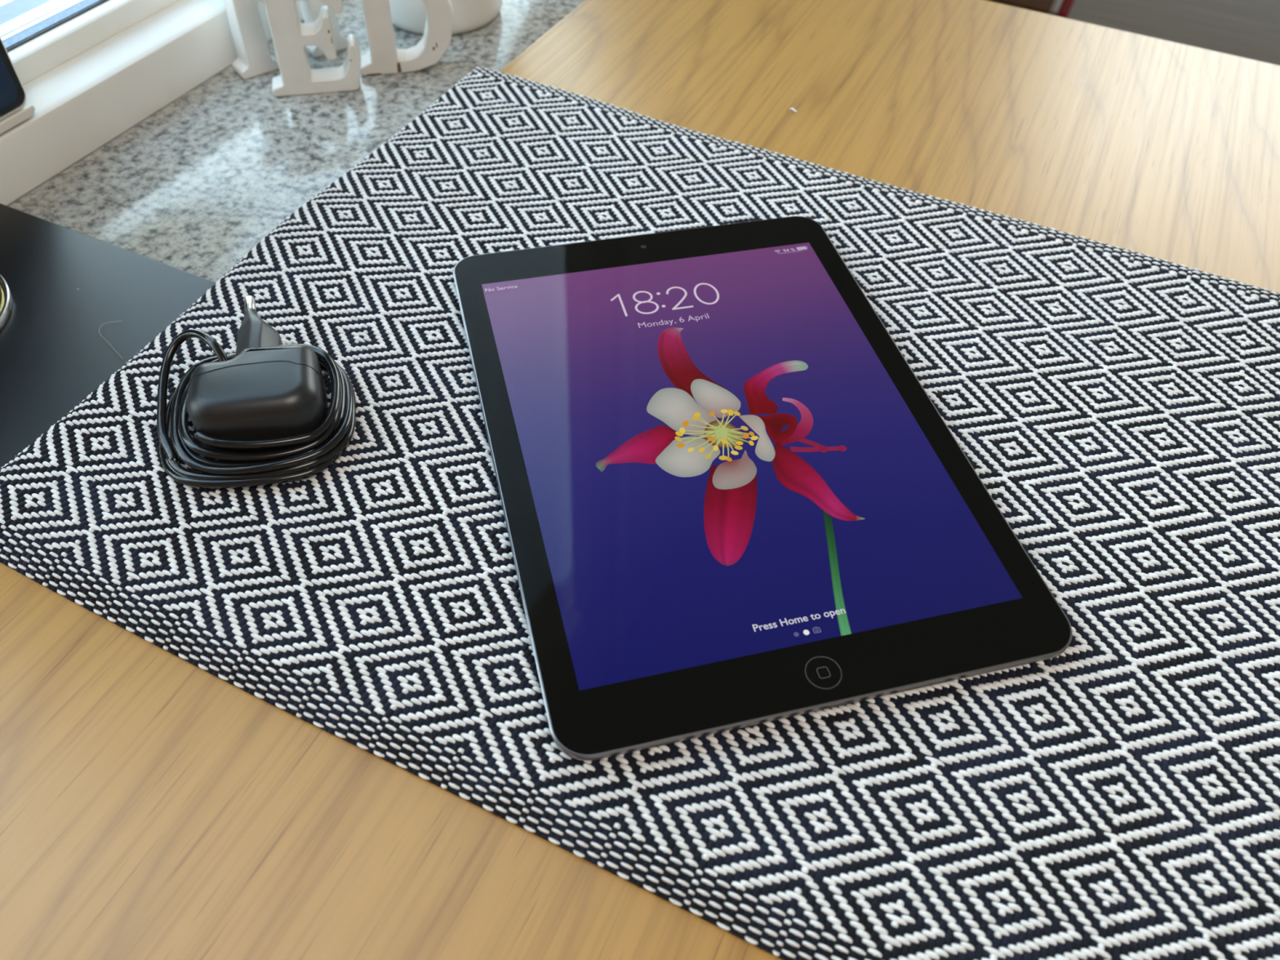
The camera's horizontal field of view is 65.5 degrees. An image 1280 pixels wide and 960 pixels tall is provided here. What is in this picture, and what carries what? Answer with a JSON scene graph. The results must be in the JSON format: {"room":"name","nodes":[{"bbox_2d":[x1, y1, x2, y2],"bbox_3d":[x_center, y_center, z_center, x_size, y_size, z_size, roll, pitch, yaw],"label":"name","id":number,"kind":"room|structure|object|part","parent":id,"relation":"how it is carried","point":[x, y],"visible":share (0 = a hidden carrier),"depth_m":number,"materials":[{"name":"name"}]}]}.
{"room":"dining room","nodes":[
{"label":"dining room","id":0,"kind":"room"},
{"bbox_2d":[1066,0,1279,65],"bbox_3d":[1.215,0.320,1.163,3.220,0.050,5.100,21,51,15],"label":"floor","id":1,"kind":"structure","parent":0,"point":[1245,28],"depth_m":2.35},
{"bbox_2d":[0,0,1279,959],"bbox_3d":[0.438,0.517,0.434,1.522,0.740,1.214,21,51,15],"label":"dining table","id":2,"kind":"object","parent":1,"relation":"on","point":[153,806],"visible":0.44,"depth_m":0.31,"materials":[{"name":"brown wood"}]},
{"bbox_2d":[0,66,1279,959],"bbox_3d":[0.077,-0.014,0.382,0.562,0.007,0.376,21,51,15],"label":"table runner","id":3,"kind":"object","parent":2,"relation":"on","point":[1115,795],"visible":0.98,"depth_m":0.34,"materials":[{"name":"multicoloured fabric"}]},
{"bbox_2d":[156,295,355,488],"bbox_3d":[-0.143,-0.037,0.368,0.070,0.028,0.087,-7,50,-9],"label":"charger","id":4,"kind":"object","parent":3,"relation":"on","point":[260,410],"visible":1,"depth_m":0.35,"materials":[{"name":"black plastic"}]},
{"bbox_2d":[453,216,1072,760],"bbox_3d":[0.029,-0.020,0.375,0.170,0.008,0.240,-10,50,-11],"label":"tablet","id":5,"kind":"object","parent":3,"relation":"on","point":[731,498],"visible":1,"depth_m":0.35,"materials":[{"name":"glass"}]},
{"bbox_3d":[0.064,0.029,0.330,0.015,0.001,0.050,-10,50,-11],"label":"stem","id":6,"kind":"part","parent":5,"relation":"part of","materials":[{"name":"green glass"}]},
{"bbox_2d":[986,0,1074,17],"bbox_3d":[0.471,-0.799,1.487,0.383,0.870,0.430,21,51,15],"label":"chair","id":7,"kind":"object","parent":1,"relation":"on","point":[1061,8],"visible":0.15,"depth_m":1.31,"materials":[{"name":"brown wood"}]},
{"bbox_3d":[0.461,-0.805,1.488,0.359,0.041,0.430,21,51,15],"label":"seat","id":8,"kind":"part","parent":7,"relation":"part of","materials":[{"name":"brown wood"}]},
{"bbox_3d":[0.639,-0.739,1.436,0.012,0.033,0.422,21,51,15],"label":"red trim","id":9,"kind":"part","parent":7,"relation":"part of","materials":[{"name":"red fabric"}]},
{"bbox_3d":[-0.092,-1.022,0.582,0.230,2.490,5.100,21,51,15],"label":"wall","id":10,"kind":"structure","parent":0,"visible":0},
{"bbox_2d":[0,0,303,205],"bbox_3d":[-0.283,-0.674,0.087,0.090,1.370,1.130,21,51,15],"label":"window","id":11,"kind":"structure","parent":10,"relation":"in","point":[91,71],"depth_m":0.54,"materials":[{"name":"white paint"}]},
{"bbox_2d":[0,36,35,134],"bbox_3d":[-0.353,-0.185,0.362,0.022,0.205,0.207,21,51,15],"label":"photo frame","id":12,"kind":"object","parent":11,"relation":"on","point":[14,110],"visible":1,"depth_m":0.48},
{"bbox_3d":[-0.336,-0.272,0.566,0.026,0.012,1.120,21,51,15],"label":"sill","id":13,"kind":"part","parent":11,"relation":"part of","materials":[{"name":"white metal"}]},
{"bbox_3d":[-0.297,-0.263,0.557,0.025,0.013,0.990,21,51,15],"label":"sash rail","id":14,"kind":"part","parent":11,"relation":"part of","materials":[{"name":"white paint"}]},
{"bbox_2d":[6,18,303,205],"bbox_3d":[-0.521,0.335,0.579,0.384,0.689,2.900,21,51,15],"label":"trim","id":15,"kind":"structure","parent":10,"relation":"attached to","point":[303,19],"depth_m":0.60,"materials":[{"name":"beige paint"}]},
{"bbox_2d":[8,0,584,282],"bbox_3d":[-0.213,-0.152,0.538,0.164,0.030,2.010,21,51,15],"label":"windowsill","id":16,"kind":"structure","parent":10,"relation":"attached to","point":[195,185],"depth_m":0.54,"materials":[{"name":"stone"}]},
{"bbox_2d":[0,203,216,469],"bbox_3d":[-0.455,-0.006,0.373,0.414,0.012,0.428,21,51,15],"label":"tray","id":17,"kind":"object","parent":16,"relation":"on","point":[64,283],"visible":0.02,"depth_m":0.43,"materials":[{"name":"black paint"}]},
{"bbox_2d":[0,274,12,330],"bbox_3d":[-0.312,-0.069,0.423,0.081,0.004,0.081,21,51,15],"label":"lid","id":18,"kind":"object","parent":17,"relation":"on","point":[6,298],"visible":1,"depth_m":0.43,"materials":[{"name":"silver metal"}]},
{"bbox_2d":[98,320,123,359],"bbox_3d":[-0.224,-0.059,0.420,0.009,0.002,0.026,-14,51,-14],"label":"hair","id":19,"kind":"object","parent":17,"relation":"on","point":[117,321],"visible":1,"depth_m":0.42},
{"bbox_2d":[223,0,347,79],"bbox_3d":[-0.212,-0.280,0.587,0.072,0.064,0.015,-31,57,-26],"label":"letter","id":20,"kind":"object","parent":16,"relation":"on","point":[254,59],"visible":0.63,"depth_m":0.59,"materials":[{"name":"white paint"}]},
{"bbox_2d":[250,0,360,97],"bbox_3d":[-0.189,-0.253,0.565,0.053,0.064,0.015,-9,50,-10],"label":"letter","id":21,"kind":"object","parent":16,"relation":"on","point":[291,37],"visible":1,"depth_m":0.57,"materials":[{"name":"white paint"}]},
{"bbox_2d":[360,0,453,75],"bbox_3d":[-0.140,-0.274,0.585,0.059,0.064,0.015,-8,50,-9],"label":"letter","id":22,"kind":"object","parent":16,"relation":"on","point":[384,57],"visible":0.96,"depth_m":0.59,"materials":[{"name":"white paint"}]},
{"bbox_2d":[389,0,502,34],"bbox_3d":[-0.130,-0.346,0.620,0.089,0.105,0.089,21,51,15],"label":"flower pot","id":23,"kind":"object","parent":16,"relation":"on","point":[410,15],"visible":0.57,"depth_m":0.63,"materials":[{"name":"white ceramic"}]}
]}

